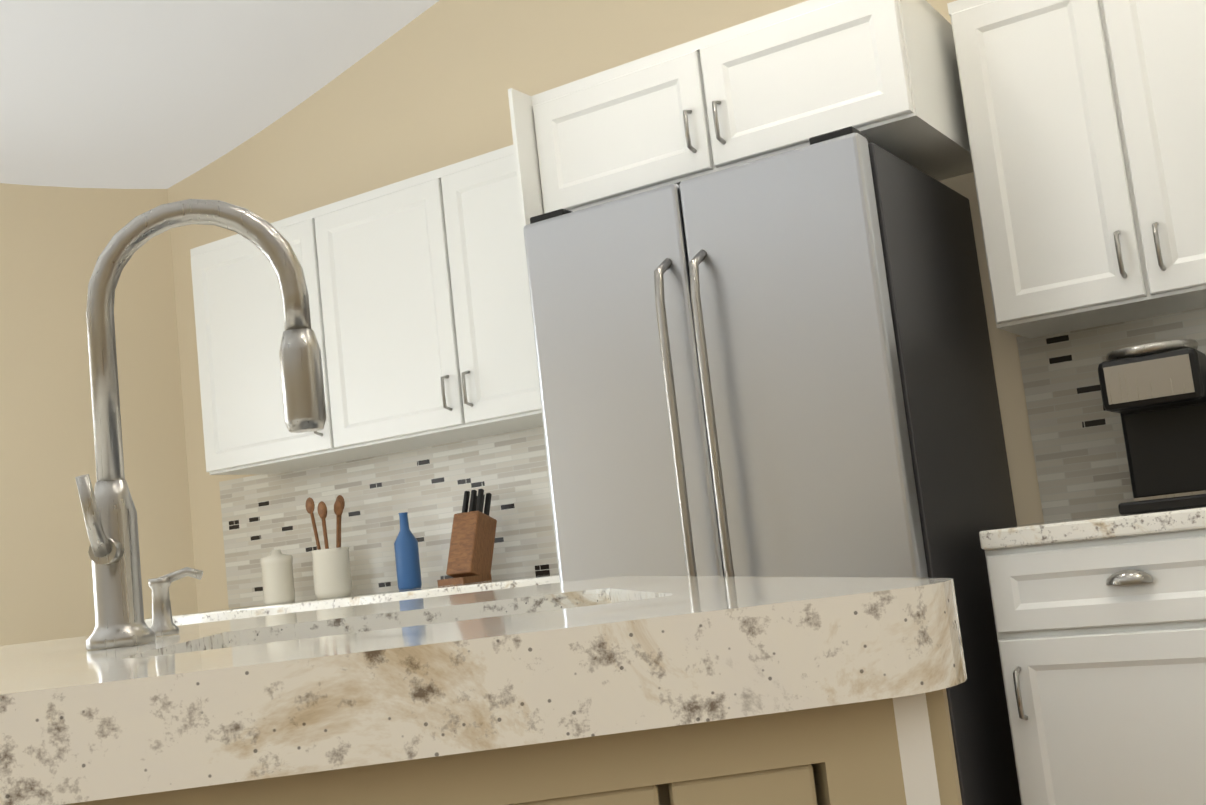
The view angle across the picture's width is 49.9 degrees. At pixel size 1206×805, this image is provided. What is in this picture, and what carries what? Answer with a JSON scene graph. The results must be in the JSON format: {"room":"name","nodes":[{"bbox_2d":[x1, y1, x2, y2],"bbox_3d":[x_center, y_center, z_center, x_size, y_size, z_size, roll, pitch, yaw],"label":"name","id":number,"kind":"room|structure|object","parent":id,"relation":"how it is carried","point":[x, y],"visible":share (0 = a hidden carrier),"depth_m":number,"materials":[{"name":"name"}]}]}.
{"room":"kitchen","nodes":[
{"label":"kitchen","id":0,"kind":"room"},
{"bbox_2d":[0,0,438,188],"bbox_3d":[-3.149,-1.742,2.035,12.400,1.459,11.900,-5,-7,-7],"label":"ceiling","id":1,"kind":"structure","parent":0,"point":[137,94],"depth_m":4.24,"materials":[{"name":"grey paint"}]},
{"bbox_2d":[0,0,1046,645],"bbox_3d":[-1.788,-0.561,3.791,7.236,4.300,2.802,-6,-7,-3],"label":"wall","id":2,"kind":"structure","parent":0,"point":[426,92],"depth_m":2.37,"materials":[{"name":"beige paint"}]},
{"bbox_2d":[190,221,288,443],"bbox_3d":[-1.152,-0.195,4.347,0.494,0.789,0.354,-6,-7,-3],"label":"upper cabinet","id":3,"kind":"object","parent":2,"relation":"attached to","point":[239,319],"depth_m":4.40,"materials":[{"name":"white wood"}]},
{"bbox_2d":[145,420,552,619],"bbox_3d":[-0.591,0.379,4.341,1.620,0.473,1.140,-6,-7,-3],"label":"backsplash","id":4,"kind":"structure","parent":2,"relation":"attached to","point":[427,476],"depth_m":4.39,"materials":[{"name":"white tile"}]},
{"bbox_2d":[145,572,552,627],"bbox_3d":[-0.602,0.596,3.972,1.721,0.040,1.464,-6,-7,-3],"label":"countertop","id":5,"kind":"structure","parent":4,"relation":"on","point":[518,581],"depth_m":3.71,"materials":[{"name":"white stone"}]},
{"bbox_2d":[260,550,294,604],"bbox_3d":[-1.107,0.592,4.408,0.108,0.180,0.106,-11,-8,32],"label":"canister","id":6,"kind":"object","parent":5,"relation":"on","point":[277,575],"visible":1,"depth_m":4.36,"materials":[{"name":"beige ceramic"}]},
{"bbox_2d":[305,495,352,598],"bbox_3d":[-0.906,0.478,4.310,0.138,0.338,0.126,-11,-8,32],"label":"utensil crock","id":7,"kind":"object","parent":5,"relation":"on","point":[332,573],"visible":1,"depth_m":4.26,"materials":[{"name":"beige ceramic"}]},
{"bbox_2d":[394,512,421,589],"bbox_3d":[-0.630,0.476,4.159,0.076,0.245,0.076,-11,-8,32],"label":"bottle","id":8,"kind":"object","parent":5,"relation":"on","point":[408,570],"visible":1,"depth_m":4.13,"materials":[{"name":"blue glass"}]},
{"bbox_2d":[437,489,496,586],"bbox_3d":[-0.422,0.415,4.021,0.100,0.288,0.204,-11,-8,32],"label":"knife block","id":9,"kind":"object","parent":5,"relation":"on","point":[471,549],"visible":1,"depth_m":4.00,"materials":[{"name":"brown wood"}]},
{"bbox_2d":[277,172,536,443],"bbox_3d":[-0.364,-0.314,4.050,1.056,0.797,0.871,-6,-7,-3],"label":"upper cabinet","id":10,"kind":"object","parent":2,"relation":"attached to","point":[368,260],"depth_m":4.06,"materials":[{"name":"white wood"}]},
{"bbox_2d":[429,146,532,415],"bbox_3d":[-0.229,-0.367,3.771,0.439,0.789,0.316,-6,-7,-3],"label":"upper cabinet","id":11,"kind":"object","parent":2,"relation":"attached to","point":[475,225],"depth_m":3.84,"materials":[{"name":"white wood"}]},
{"bbox_2d":[525,0,996,213],"bbox_3d":[0.412,-0.712,3.404,1.172,0.335,1.076,-6,-7,-3],"label":"upper cabinet","id":12,"kind":"object","parent":2,"relation":"attached to","point":[918,84],"depth_m":3.10,"materials":[{"name":"white wood"}]},
{"bbox_2d":[961,112,1024,327],"bbox_3d":[1.018,-0.599,2.992,0.279,0.789,0.204,-6,-7,-3],"label":"upper cabinet","id":13,"kind":"object","parent":2,"relation":"attached to","point":[980,154],"depth_m":3.03,"materials":[{"name":"white wood"}]},
{"bbox_2d":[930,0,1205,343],"bbox_3d":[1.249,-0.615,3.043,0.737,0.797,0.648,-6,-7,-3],"label":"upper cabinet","id":14,"kind":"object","parent":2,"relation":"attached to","point":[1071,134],"depth_m":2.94,"materials":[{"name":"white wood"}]},
{"bbox_2d":[1017,300,1205,519],"bbox_3d":[1.403,0.008,3.095,0.626,0.473,0.443,-6,-7,-3],"label":"backsplash","id":15,"kind":"structure","parent":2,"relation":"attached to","point":[1079,449],"depth_m":3.22,"materials":[{"name":"white tile"}]},
{"bbox_2d":[1141,0,1205,283],"bbox_3d":[1.303,-0.652,2.814,0.280,0.789,0.204,-6,-7,-3],"label":"upper cabinet","id":16,"kind":"object","parent":2,"relation":"attached to","point":[1175,29],"depth_m":2.83,"materials":[{"name":"white wood"}]},
{"label":"floor","id":17,"kind":"structure","parent":0,"visible":0},
{"bbox_2d":[508,88,559,582],"bbox_3d":[0.063,0.276,3.525,0.408,2.180,0.576,-6,-7,-3],"label":"panel","id":18,"kind":"object","parent":17,"relation":"on","point":[521,151],"depth_m":3.42,"materials":[{"name":"white wood"}]},
{"bbox_2d":[112,700,961,804],"bbox_3d":[-0.314,0.709,1.248,1.029,0.867,1.383,-5,-7,-7],"label":"kitchen island","id":19,"kind":"object","parent":17,"relation":"on","point":[897,754],"depth_m":0.66,"materials":[{"name":"beige wood"}]},
{"bbox_2d":[0,576,966,804],"bbox_3d":[-0.501,0.269,1.291,1.245,0.052,1.470,-5,-7,-7],"label":"island countertop","id":20,"kind":"structure","parent":19,"relation":"on","point":[288,698],"depth_m":0.62,"materials":[{"name":"beige stone"}]},
{"bbox_2d":[148,567,202,635],"bbox_3d":[-0.468,0.217,1.419,0.064,0.071,0.034,-5,-7,-7],"label":"soap dispenser","id":21,"kind":"object","parent":20,"relation":"on","point":[163,624],"visible":0.94,"depth_m":1.41,"materials":[{"name":"silver metal"}]},
{"bbox_2d":[75,199,325,649],"bbox_3d":[-0.374,0.006,1.188,0.230,0.412,0.111,-5,-7,-7],"label":"faucet","id":22,"kind":"object","parent":20,"relation":"on","point":[109,512],"visible":1,"depth_m":1.21,"materials":[{"name":"silver metal"}]},
{"bbox_2d":[523,126,1020,804],"bbox_3d":[0.451,0.380,3.143,0.886,1.798,0.846,-11,-8,32],"label":"fridge","id":23,"kind":"object","parent":17,"relation":"on","point":[777,366],"visible":0.65,"depth_m":2.86,"materials":[{"name":"silver metal"}]},
{"bbox_2d":[980,532,1205,804],"bbox_3d":[1.254,0.715,2.800,0.811,0.880,0.824,-6,-7,-3],"label":"base cabinet","id":24,"kind":"object","parent":17,"relation":"on","point":[1102,647],"depth_m":2.60,"materials":[{"name":"white wood"}]},
{"bbox_2d":[979,506,1205,551],"bbox_3d":[1.354,0.218,2.637,1.113,0.040,1.276,-6,-7,-3],"label":"countertop","id":25,"kind":"structure","parent":24,"relation":"on","point":[1082,531],"depth_m":2.61,"materials":[{"name":"white stone"}]},
{"bbox_2d":[1098,339,1205,514],"bbox_3d":[1.259,0.052,2.828,0.250,0.352,0.302,-11,-8,32],"label":"coffee maker","id":26,"kind":"object","parent":25,"relation":"on","point":[1153,394],"visible":1,"depth_m":2.77,"materials":[{"name":"black plastic"}]}
]}

